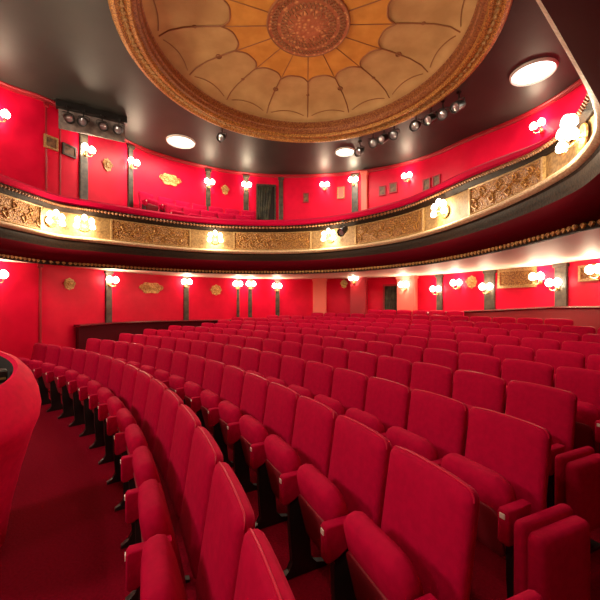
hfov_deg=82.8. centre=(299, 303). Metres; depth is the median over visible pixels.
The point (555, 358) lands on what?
seat
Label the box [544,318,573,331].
seat
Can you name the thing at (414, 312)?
seat
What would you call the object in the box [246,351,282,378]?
seat
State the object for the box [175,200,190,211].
seat
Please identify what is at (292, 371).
seat
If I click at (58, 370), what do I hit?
seat cushion
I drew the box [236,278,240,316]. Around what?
trim
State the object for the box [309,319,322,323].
seat
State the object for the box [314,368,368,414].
seat
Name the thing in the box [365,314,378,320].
seat
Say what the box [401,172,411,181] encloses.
wall sconce
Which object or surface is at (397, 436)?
seat cushion
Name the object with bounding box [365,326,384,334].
seat
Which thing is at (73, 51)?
ceiling
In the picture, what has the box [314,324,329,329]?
seat
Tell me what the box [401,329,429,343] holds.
seat
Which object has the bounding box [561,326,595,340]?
seat
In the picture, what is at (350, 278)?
wall sconce
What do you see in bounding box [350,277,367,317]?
pillar
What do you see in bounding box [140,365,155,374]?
seat cushion
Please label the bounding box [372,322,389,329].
seat
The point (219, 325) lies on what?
seat
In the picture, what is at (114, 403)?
seat cushion
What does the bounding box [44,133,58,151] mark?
framed picture
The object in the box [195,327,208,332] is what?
seat
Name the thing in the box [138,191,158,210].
seat
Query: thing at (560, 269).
pillar
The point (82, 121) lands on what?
spotlight
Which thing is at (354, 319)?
seat
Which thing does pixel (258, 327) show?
seat
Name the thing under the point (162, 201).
seat
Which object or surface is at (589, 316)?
wall
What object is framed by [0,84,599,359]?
wall
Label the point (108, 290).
trim
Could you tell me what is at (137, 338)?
seat
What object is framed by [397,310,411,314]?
seat
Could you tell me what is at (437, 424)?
seat
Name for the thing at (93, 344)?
seat
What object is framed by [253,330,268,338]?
seat
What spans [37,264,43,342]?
trim
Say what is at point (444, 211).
lamp
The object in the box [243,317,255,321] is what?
seat
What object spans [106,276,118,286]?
wall sconce
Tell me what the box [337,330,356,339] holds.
seat
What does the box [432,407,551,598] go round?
seat
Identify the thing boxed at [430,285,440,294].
wall sconce
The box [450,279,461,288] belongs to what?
wall sconce
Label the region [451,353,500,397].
seat
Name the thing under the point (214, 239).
lamp
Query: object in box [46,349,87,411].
seat
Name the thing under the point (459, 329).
seat
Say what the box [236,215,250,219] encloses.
seat
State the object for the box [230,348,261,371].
seat
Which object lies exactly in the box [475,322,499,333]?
seat
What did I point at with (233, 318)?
seat
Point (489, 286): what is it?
wall sconce
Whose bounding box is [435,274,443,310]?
trim
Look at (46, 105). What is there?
trim
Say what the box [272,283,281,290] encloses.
wall sconce
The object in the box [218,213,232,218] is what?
seat
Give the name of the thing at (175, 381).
seat cushion
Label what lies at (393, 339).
seat
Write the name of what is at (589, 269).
wall sconce
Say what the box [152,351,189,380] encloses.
seat
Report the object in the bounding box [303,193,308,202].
framed picture
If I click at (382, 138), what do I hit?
spotlight
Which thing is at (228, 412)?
seat cushion
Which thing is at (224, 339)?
seat
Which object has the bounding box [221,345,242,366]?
seat
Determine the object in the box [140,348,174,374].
seat
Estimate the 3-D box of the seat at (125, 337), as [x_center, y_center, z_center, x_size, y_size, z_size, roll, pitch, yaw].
[-4.167,1.178,7.812,0.542,0.988,0.460,0,0,30]
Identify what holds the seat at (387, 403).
on the floor
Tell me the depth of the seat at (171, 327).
9.57 m
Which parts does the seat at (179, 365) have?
backrest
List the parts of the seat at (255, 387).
armrest, backrest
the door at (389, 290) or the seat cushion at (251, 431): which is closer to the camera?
the seat cushion at (251, 431)
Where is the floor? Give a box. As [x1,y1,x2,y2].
[0,389,599,599]
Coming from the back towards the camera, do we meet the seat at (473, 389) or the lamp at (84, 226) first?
the lamp at (84, 226)
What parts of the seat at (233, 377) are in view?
armrest, backrest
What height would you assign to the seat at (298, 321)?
0.988 m
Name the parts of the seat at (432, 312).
backrest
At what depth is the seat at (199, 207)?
11.32 m
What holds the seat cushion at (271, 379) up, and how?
on the seat at (292, 371)
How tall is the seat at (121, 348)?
0.988 m
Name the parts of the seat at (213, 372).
armrest, backrest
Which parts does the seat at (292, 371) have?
backrest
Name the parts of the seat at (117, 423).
armrest, backrest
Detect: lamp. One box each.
[45,209,65,226]
[74,214,95,231]
[207,230,222,243]
[321,228,335,242]
[431,198,448,218]
[555,114,587,155]
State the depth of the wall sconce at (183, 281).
11.26 m
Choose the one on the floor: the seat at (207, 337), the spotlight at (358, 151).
the seat at (207, 337)
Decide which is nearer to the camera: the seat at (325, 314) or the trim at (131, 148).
the trim at (131, 148)
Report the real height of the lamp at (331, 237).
0.383 m
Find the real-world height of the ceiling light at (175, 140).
0.050 m
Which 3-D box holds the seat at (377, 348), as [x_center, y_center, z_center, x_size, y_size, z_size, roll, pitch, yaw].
[1.120,1.097,5.340,0.460,0.988,0.542,0,0,-36]
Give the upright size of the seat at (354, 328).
0.988 m
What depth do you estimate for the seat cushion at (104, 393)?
3.88 m
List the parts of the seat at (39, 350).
backrest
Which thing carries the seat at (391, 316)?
on the floor
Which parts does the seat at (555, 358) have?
backrest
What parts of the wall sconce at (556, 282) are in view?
bulb, bulb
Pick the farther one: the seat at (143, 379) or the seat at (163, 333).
the seat at (163, 333)
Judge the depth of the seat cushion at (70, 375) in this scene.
4.99 m
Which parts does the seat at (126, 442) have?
armrest, backrest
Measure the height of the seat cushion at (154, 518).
0.479 m
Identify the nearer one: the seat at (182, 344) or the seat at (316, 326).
the seat at (182, 344)
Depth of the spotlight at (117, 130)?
8.49 m
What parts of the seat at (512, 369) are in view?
backrest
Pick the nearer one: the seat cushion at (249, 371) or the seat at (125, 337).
the seat cushion at (249, 371)
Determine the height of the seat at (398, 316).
0.988 m
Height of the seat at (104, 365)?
0.988 m
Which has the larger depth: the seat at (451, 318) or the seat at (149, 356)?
the seat at (451, 318)
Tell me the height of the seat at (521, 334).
0.988 m
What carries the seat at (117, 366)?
on the floor
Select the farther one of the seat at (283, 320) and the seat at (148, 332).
the seat at (283, 320)
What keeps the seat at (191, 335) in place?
on the floor
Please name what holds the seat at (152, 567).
on the floor
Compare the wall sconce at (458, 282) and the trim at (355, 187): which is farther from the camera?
the trim at (355, 187)
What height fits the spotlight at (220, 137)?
0.455 m
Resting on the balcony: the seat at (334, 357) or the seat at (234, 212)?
the seat at (234, 212)
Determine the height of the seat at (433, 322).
0.988 m
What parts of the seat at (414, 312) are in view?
backrest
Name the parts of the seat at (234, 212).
backrest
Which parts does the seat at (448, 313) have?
backrest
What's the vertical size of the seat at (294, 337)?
0.988 m
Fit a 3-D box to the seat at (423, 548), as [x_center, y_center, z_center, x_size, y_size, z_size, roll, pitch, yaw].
[0.418,1.214,1.484,0.460,0.988,0.578,0,0,-23]
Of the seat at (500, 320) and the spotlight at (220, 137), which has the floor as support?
the seat at (500, 320)
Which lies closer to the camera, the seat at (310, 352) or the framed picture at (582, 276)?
the seat at (310, 352)
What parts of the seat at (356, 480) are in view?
armrest, backrest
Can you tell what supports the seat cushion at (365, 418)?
on the seat at (387, 403)
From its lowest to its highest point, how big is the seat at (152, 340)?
0.988 m
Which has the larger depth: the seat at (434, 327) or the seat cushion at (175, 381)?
the seat at (434, 327)
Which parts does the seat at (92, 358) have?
armrest, backrest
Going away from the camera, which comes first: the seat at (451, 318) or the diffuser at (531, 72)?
the diffuser at (531, 72)
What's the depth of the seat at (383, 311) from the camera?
11.15 m
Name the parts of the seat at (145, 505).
armrest, backrest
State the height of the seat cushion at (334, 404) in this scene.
0.479 m
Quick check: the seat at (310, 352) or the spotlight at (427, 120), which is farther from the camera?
the spotlight at (427, 120)
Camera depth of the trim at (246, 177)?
12.41 m
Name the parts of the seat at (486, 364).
backrest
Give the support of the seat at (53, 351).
on the floor
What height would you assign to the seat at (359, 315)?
0.988 m
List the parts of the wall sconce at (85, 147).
bulb, bulb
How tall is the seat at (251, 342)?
0.988 m
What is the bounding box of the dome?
[108,0,512,142]
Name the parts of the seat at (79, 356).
armrest, backrest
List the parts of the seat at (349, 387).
backrest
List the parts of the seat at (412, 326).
backrest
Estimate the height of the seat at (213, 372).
0.988 m
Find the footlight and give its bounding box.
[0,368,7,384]
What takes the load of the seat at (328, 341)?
on the floor
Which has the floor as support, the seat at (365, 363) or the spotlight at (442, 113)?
the seat at (365, 363)
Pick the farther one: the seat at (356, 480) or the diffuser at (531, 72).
the diffuser at (531, 72)
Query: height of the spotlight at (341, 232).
0.458 m
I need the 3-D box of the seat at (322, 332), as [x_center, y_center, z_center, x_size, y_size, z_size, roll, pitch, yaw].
[0.467,1.051,7.419,0.460,0.988,0.542,0,0,-44]
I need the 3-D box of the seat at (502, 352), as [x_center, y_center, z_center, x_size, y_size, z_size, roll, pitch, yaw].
[2.700,1.051,4.488,0.460,0.988,0.542,0,0,-30]
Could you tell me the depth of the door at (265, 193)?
12.54 m
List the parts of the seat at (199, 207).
backrest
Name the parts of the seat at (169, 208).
backrest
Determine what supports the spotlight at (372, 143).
hanging from the ceiling
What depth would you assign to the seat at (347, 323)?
9.21 m
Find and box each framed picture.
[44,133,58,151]
[62,142,76,158]
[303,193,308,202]
[337,187,344,198]
[379,185,385,195]
[389,182,396,193]
[422,177,430,191]
[432,174,440,186]
[497,266,536,287]
[578,264,599,281]
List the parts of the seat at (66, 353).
armrest, backrest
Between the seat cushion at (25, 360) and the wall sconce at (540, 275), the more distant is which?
the wall sconce at (540, 275)
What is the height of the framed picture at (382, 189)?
0.340 m
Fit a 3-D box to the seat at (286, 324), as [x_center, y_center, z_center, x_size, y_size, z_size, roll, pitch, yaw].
[-0.376,1.002,9.332,0.542,0.988,0.460,0,0,39]
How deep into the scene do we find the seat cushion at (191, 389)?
4.05 m
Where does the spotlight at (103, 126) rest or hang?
attached to the rack
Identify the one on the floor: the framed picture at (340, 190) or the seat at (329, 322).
the seat at (329, 322)
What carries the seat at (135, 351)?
on the floor
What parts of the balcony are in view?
gilt panel, panel frame, gilt panel, panel frame, gilt panel, panel frame, cornice, dark moulding, gilt panel, panel frame, gilt panel, panel frame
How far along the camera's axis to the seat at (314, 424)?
2.46 m
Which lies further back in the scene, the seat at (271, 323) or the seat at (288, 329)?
the seat at (271, 323)
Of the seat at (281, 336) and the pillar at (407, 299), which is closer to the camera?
the seat at (281, 336)
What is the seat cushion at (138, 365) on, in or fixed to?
on the seat at (149, 356)
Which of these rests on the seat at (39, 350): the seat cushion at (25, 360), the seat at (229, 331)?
the seat cushion at (25, 360)
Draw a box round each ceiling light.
[166,134,195,148]
[335,147,354,156]
[509,57,558,86]
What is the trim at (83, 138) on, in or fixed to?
attached to the wall at (22, 149)
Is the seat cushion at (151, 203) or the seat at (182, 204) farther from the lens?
the seat at (182, 204)
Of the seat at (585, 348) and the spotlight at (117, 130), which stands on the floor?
the seat at (585, 348)
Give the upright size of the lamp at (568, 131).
0.383 m
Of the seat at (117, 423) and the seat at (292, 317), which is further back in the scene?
the seat at (292, 317)
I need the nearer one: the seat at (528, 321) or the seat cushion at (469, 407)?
the seat cushion at (469, 407)
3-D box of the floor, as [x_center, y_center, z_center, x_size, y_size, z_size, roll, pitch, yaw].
[-10.470,1.390,-3.230,52.000,0.700,52.000,0,0,0]
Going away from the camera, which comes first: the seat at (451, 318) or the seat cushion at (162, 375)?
the seat cushion at (162, 375)
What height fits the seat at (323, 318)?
0.988 m
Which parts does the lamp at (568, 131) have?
bulb, bulb, bulb, arm, bulb, bulb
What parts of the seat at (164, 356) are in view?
backrest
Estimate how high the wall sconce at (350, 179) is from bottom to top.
0.305 m
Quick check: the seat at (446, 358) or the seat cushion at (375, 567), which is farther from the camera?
the seat at (446, 358)
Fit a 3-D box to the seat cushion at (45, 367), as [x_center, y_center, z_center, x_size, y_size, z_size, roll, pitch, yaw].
[-4.198,1.235,5.752,0.450,0.479,0.210,0,0,35]
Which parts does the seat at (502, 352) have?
backrest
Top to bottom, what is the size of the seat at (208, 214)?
0.988 m
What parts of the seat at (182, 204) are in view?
backrest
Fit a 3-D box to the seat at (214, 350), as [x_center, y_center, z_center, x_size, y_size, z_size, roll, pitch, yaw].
[-1.633,1.178,5.912,0.542,0.988,0.460,0,0,44]
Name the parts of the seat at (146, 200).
backrest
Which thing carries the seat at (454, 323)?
on the floor
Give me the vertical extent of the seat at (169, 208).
0.988 m
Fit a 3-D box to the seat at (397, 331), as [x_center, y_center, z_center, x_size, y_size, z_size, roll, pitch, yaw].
[1.881,1.002,7.121,0.460,0.988,0.542,0,0,-40]
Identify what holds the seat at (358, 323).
on the floor
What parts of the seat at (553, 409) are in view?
backrest, armrest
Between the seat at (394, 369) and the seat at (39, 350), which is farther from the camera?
the seat at (39, 350)
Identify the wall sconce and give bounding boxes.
[0,109,10,122]
[0,270,8,282]
[81,143,95,156]
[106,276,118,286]
[128,157,139,168]
[181,279,191,287]
[204,178,214,187]
[233,281,242,289]
[242,181,251,190]
[246,281,255,288]
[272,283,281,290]
[320,181,329,190]
[348,176,357,185]
[348,277,358,283]
[398,281,408,290]
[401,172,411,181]
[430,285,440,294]
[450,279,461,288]
[479,283,492,293]
[529,118,545,132]
[529,272,544,284]
[545,278,561,290]
[585,264,599,278]
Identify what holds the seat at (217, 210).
on the balcony
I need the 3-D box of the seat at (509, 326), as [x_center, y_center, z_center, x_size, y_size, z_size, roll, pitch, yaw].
[4.212,0.884,6.861,0.460,0.988,0.542,0,0,-34]
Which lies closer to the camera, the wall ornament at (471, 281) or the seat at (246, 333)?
the seat at (246, 333)
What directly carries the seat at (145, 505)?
on the floor
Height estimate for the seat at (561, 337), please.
0.988 m
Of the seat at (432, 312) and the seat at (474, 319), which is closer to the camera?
the seat at (474, 319)
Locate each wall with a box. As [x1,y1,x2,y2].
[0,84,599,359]
[74,319,230,349]
[428,306,599,333]
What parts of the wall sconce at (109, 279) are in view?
bulb, bulb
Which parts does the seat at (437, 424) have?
backrest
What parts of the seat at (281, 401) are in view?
armrest, backrest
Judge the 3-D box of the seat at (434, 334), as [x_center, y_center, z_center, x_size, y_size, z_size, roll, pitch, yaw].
[2.531,1.002,6.291,0.460,0.988,0.542,0,0,-36]
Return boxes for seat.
[18,343,47,364]
[26,345,61,382]
[34,347,74,404]
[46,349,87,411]
[57,352,100,418]
[68,355,113,426]
[79,359,126,436]
[85,338,101,352]
[88,364,139,448]
[98,370,153,464]
[99,340,115,356]
[106,379,168,484]
[110,341,129,359]
[114,389,183,510]
[116,343,143,363]
[119,333,133,343]
[120,404,200,548]
[124,426,222,599]
[124,462,254,599]
[127,345,158,368]
[133,334,147,345]
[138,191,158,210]
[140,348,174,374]
[143,329,157,335]
[147,335,162,347]
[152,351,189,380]
[157,196,173,212]
[157,329,171,336]
[161,337,176,350]
[161,355,206,391]
[165,204,184,214]
[168,325,181,330]
[171,330,185,338]
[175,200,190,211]
[175,338,191,353]
[175,359,225,407]
[182,326,195,331]
[184,207,201,216]
[185,331,199,340]
[190,340,207,357]
[191,365,245,432]
[192,203,206,214]
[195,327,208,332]
[199,332,214,342]
[201,210,216,217]
[201,323,214,328]
[206,342,224,361]
[208,373,270,466]
[209,206,222,217]
[209,327,223,333]
[214,323,227,328]
[214,334,229,344]
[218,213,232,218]
[218,320,229,323]
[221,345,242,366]
[223,328,237,335]
[225,209,238,218]
[227,382,299,492]
[228,324,241,329]
[229,335,246,347]
[230,320,242,324]
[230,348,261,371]
[231,317,243,320]
[234,528,294,599]
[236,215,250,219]
[238,329,252,337]
[241,324,255,330]
[242,210,255,219]
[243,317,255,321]
[243,321,255,325]
[245,337,263,351]
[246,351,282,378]
[250,396,337,529]
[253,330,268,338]
[255,325,269,332]
[256,318,268,321]
[256,321,269,325]
[262,339,281,354]
[266,356,306,386]
[267,315,278,318]
[268,318,281,321]
[268,331,285,341]
[270,322,283,326]
[270,326,285,332]
[279,315,290,321]
[279,415,391,579]
[281,341,301,357]
[282,319,294,322]
[284,322,298,327]
[285,327,301,333]
[285,333,303,344]
[288,361,334,398]
[291,316,303,319]
[295,319,308,323]
[298,323,313,328]
[301,328,318,334]
[301,344,324,362]
[303,334,322,345]
[304,316,316,319]
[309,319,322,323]
[311,312,323,316]
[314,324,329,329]
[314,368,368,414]
[317,316,330,322]
[318,329,336,337]
[321,446,479,599]
[322,336,343,348]
[323,320,338,324]
[323,347,348,368]
[324,313,336,316]
[330,324,346,330]
[331,317,344,324]
[337,313,349,318]
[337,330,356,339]
[338,377,410,432]
[339,321,354,326]
[343,339,366,352]
[345,317,359,322]
[347,325,364,333]
[348,351,377,377]
[351,313,364,320]
[355,321,371,329]
[356,332,377,343]
[361,318,375,322]
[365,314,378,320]
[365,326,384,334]
[367,341,393,357]
[368,310,381,317]
[368,356,411,387]
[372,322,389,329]
[376,318,392,323]
[378,334,401,350]
[380,314,394,320]
[380,389,467,460]
[382,310,395,316]
[385,328,406,342]
[390,323,409,334]
[393,319,410,328]
[393,344,423,372]
[395,314,411,321]
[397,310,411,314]
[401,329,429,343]
[402,336,427,353]
[406,324,430,335]
[410,348,458,382]
[410,362,453,397]
[411,310,427,322]
[411,319,430,324]
[412,315,429,319]
[423,338,457,357]
[429,310,445,319]
[430,315,448,325]
[430,320,451,335]
[430,331,456,340]
[431,325,453,331]
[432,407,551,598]
[446,311,463,320]
[449,316,468,325]
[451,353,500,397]
[452,321,474,332]
[452,370,505,454]
[455,326,479,340]
[457,333,485,349]
[458,341,492,367]
[470,316,491,326]
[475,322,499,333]
[481,328,508,342]
[487,335,520,356]
[492,317,515,326]
[494,345,534,377]
[500,323,527,335]
[501,359,553,413]
[505,381,577,507]
[506,589,542,599]
[510,329,541,345]
[514,503,589,599]
[517,318,542,329]
[521,338,560,361]
[529,324,559,337]
[535,349,584,387]
[543,332,579,349]
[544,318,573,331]
[555,366,599,453]
[555,446,599,553]
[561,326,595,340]
[562,341,599,368]
[582,334,599,342]
[587,355,599,370]
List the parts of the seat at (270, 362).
backrest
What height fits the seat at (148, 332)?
0.988 m
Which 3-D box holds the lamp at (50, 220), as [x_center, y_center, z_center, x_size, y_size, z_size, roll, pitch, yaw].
[-5.407,-1.891,7.491,0.198,0.383,0.436,0,0,14]
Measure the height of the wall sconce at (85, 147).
0.305 m
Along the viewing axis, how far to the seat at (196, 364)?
4.58 m
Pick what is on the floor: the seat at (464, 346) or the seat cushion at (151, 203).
the seat at (464, 346)
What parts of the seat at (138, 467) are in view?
armrest, backrest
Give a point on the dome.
(293, 71)
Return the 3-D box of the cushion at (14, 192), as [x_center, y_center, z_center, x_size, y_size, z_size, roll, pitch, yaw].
[-1.199,-2.227,5.591,9.751,0.507,9.253,0,0,37]
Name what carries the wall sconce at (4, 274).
attached to the wall at (22, 149)
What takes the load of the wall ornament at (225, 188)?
attached to the wall at (22, 149)
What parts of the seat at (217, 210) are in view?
backrest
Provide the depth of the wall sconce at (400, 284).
11.11 m
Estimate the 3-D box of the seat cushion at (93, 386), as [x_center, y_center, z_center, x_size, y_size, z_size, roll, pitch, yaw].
[-2.593,1.235,4.384,0.210,0.479,0.450,0,0,-44]
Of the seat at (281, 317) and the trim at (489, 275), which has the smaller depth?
the trim at (489, 275)
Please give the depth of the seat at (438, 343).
5.41 m
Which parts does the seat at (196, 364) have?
armrest, backrest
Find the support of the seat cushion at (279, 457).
on the seat at (314, 424)
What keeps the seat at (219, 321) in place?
on the floor
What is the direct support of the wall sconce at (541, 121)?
attached to the wall at (22, 149)
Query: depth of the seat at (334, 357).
4.93 m
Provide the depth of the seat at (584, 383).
3.03 m
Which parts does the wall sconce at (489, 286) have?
bulb, bulb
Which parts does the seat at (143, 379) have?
armrest, backrest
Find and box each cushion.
[0,112,576,225]
[18,357,29,364]
[29,360,42,370]
[41,362,55,373]
[54,366,67,376]
[65,370,79,381]
[76,374,91,387]
[87,380,102,394]
[97,387,113,403]
[107,396,125,415]
[116,408,136,431]
[125,424,148,453]
[127,361,141,368]
[132,446,170,517]
[138,479,185,585]
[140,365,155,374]
[140,534,187,599]
[146,198,158,207]
[154,369,170,380]
[169,375,185,389]
[171,210,184,214]
[184,381,202,397]
[200,390,221,408]
[218,400,242,423]
[239,415,268,443]
[246,370,263,376]
[264,434,301,473]
[266,377,286,386]
[288,384,313,398]
[297,464,348,520]
[314,394,345,414]
[343,511,423,599]
[345,408,384,432]
[385,426,438,460]
[441,453,515,558]
[464,404,472,454]
[573,401,599,452]
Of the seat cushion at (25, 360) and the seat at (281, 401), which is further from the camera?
the seat cushion at (25, 360)
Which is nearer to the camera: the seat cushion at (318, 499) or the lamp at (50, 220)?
the seat cushion at (318, 499)
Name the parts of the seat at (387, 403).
backrest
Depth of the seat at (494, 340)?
5.47 m
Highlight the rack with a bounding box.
[55,99,126,142]
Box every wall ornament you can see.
[64,278,75,289]
[102,158,112,171]
[139,282,163,292]
[159,173,180,185]
[211,285,221,294]
[221,185,228,194]
[340,280,347,287]
[466,275,476,287]
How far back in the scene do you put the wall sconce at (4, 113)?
7.25 m
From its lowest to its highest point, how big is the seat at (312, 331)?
0.988 m
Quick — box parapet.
[0,351,40,547]
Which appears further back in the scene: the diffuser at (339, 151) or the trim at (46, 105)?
the diffuser at (339, 151)
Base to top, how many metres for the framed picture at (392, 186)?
0.360 m
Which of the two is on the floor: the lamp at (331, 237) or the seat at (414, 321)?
the seat at (414, 321)
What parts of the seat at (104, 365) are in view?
armrest, backrest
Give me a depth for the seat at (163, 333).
8.51 m
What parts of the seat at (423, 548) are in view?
armrest, armrest, backrest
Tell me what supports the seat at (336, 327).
on the floor
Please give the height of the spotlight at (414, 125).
0.509 m
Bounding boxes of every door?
[256,184,275,219]
[383,284,396,314]
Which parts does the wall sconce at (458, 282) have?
bulb, bulb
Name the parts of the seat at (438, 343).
backrest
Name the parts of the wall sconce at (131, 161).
bulb, bulb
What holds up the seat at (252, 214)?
on the balcony
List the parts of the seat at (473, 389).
backrest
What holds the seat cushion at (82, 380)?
on the seat at (104, 365)
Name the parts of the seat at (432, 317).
backrest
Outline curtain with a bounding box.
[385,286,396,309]
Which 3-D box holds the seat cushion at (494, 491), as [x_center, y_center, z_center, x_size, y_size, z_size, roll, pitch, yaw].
[1.053,1.167,2.002,0.210,0.479,0.450,0,0,-24]
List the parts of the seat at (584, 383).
backrest, armrest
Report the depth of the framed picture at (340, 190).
12.44 m
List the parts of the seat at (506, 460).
armrest, number plate, backrest, armrest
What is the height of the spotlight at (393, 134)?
0.500 m
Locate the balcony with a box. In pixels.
[0,0,599,278]
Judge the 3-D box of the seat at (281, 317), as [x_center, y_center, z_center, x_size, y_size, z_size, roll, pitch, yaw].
[-0.643,0.884,11.629,0.542,0.988,0.460,0,0,34]
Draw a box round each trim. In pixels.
[0,78,582,177]
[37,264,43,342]
[44,102,48,190]
[59,129,60,194]
[79,133,87,199]
[104,270,113,321]
[127,144,134,206]
[183,276,189,319]
[205,168,211,210]
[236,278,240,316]
[243,175,249,209]
[247,279,252,317]
[275,279,279,315]
[278,177,283,219]
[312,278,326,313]
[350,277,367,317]
[351,173,358,211]
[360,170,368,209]
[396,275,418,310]
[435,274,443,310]
[482,270,496,309]
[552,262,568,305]
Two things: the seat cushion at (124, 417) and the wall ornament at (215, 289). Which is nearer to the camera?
the seat cushion at (124, 417)
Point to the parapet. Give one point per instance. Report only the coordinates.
(20, 398)
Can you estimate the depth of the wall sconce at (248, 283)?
12.28 m
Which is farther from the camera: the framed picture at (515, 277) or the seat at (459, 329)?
the framed picture at (515, 277)
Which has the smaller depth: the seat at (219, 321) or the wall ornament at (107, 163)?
the wall ornament at (107, 163)
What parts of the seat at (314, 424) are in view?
armrest, backrest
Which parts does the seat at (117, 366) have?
armrest, backrest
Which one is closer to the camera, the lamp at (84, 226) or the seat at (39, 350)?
the seat at (39, 350)
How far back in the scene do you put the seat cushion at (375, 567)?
1.40 m
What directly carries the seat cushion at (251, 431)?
on the seat at (281, 401)
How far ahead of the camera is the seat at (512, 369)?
3.57 m
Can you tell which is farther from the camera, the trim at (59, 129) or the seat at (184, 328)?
the seat at (184, 328)
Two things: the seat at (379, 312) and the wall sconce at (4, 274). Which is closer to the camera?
the wall sconce at (4, 274)
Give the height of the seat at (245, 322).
0.988 m
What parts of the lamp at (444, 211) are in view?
bulb, bulb, bulb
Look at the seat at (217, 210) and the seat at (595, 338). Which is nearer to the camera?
the seat at (595, 338)
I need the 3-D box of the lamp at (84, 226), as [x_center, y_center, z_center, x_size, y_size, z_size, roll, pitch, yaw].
[-5.023,-1.891,7.927,0.436,0.383,0.198,0,0,-37]
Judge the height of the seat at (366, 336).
0.988 m
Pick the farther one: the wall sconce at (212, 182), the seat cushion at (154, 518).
the wall sconce at (212, 182)
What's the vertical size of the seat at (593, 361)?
0.988 m
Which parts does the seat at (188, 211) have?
backrest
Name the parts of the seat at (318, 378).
backrest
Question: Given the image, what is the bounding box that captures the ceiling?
[0,0,579,174]
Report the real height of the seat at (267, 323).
0.988 m
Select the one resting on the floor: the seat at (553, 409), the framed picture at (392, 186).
the seat at (553, 409)
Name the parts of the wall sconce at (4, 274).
bulb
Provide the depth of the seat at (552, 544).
1.60 m
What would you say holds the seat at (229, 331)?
on the floor
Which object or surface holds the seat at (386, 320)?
on the floor
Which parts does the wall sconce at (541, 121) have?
bulb, bulb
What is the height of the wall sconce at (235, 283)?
0.305 m
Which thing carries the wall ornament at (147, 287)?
attached to the wall at (22, 149)
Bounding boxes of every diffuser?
[168,137,193,146]
[336,149,353,154]
[512,61,554,83]
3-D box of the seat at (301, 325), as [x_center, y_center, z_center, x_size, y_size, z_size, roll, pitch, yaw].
[0.029,1.002,8.995,0.542,0.988,0.460,0,0,41]
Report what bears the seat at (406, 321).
on the floor
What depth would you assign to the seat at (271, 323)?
9.74 m
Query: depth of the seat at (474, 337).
5.91 m
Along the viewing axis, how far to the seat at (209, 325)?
10.09 m
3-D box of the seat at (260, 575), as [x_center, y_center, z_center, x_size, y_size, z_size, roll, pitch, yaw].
[-0.253,1.246,0.885,0.460,0.988,0.578,0,0,-22]
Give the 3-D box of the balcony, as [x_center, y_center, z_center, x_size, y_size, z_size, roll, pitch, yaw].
[-0.943,-1.695,4.873,14.103,1.570,15.585,0,0,0]
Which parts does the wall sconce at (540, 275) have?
bulb, bulb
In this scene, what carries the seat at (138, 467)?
on the floor
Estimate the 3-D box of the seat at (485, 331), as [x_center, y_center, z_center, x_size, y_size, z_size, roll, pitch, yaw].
[3.528,0.950,6.355,0.460,0.988,0.542,0,0,-34]
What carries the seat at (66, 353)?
on the floor
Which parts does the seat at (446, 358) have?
backrest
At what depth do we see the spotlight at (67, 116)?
7.98 m
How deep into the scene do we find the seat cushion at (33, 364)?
5.93 m
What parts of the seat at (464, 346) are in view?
backrest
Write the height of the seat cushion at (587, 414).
0.479 m
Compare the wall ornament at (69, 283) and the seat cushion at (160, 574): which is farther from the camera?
the wall ornament at (69, 283)
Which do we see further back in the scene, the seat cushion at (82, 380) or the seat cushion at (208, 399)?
the seat cushion at (82, 380)
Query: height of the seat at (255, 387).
0.988 m
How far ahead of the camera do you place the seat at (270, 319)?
10.90 m
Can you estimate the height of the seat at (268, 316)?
0.988 m
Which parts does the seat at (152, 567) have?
armrest, backrest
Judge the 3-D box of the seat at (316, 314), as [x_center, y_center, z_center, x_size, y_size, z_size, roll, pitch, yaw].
[0.494,0.794,11.875,0.542,0.988,0.460,0,0,36]
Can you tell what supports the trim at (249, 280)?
attached to the wall at (22, 149)
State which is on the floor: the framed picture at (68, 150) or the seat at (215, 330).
the seat at (215, 330)
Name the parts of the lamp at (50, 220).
bulb, bulb, bulb, bulb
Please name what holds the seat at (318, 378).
on the floor
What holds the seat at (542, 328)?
on the floor
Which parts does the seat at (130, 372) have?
armrest, backrest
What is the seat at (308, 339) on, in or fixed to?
on the floor
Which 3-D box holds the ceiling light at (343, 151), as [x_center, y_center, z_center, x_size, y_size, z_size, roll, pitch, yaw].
[1.415,-4.775,10.692,0.618,0.050,0.618,0,0,0]
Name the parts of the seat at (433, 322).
backrest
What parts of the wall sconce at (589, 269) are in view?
bulb, bulb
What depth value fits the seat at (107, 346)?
6.75 m
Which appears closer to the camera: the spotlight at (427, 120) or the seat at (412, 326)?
the seat at (412, 326)
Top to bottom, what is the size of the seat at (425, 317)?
0.988 m
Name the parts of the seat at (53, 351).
backrest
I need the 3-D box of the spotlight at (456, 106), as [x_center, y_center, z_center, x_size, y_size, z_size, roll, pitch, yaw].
[3.585,-4.545,7.689,0.411,0.509,0.290,0,0,-30]
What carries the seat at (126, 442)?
on the floor
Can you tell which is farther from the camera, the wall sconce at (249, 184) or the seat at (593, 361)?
the wall sconce at (249, 184)
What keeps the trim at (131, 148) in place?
attached to the wall at (22, 149)
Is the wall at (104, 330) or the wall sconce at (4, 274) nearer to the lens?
the wall sconce at (4, 274)
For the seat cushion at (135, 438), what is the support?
on the seat at (126, 442)
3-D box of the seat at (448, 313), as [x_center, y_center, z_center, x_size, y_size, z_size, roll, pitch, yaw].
[4.274,0.682,9.555,0.460,0.988,0.578,0,0,-41]
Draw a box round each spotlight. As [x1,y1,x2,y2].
[61,105,74,123]
[77,109,89,126]
[96,114,108,131]
[113,118,124,134]
[216,128,226,141]
[337,220,347,236]
[354,140,364,156]
[368,133,376,147]
[377,130,388,143]
[389,126,399,139]
[409,116,421,131]
[422,107,436,125]
[436,100,449,120]
[449,91,465,113]
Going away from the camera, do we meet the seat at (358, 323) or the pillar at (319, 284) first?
the seat at (358, 323)
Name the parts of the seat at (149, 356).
backrest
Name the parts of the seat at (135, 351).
backrest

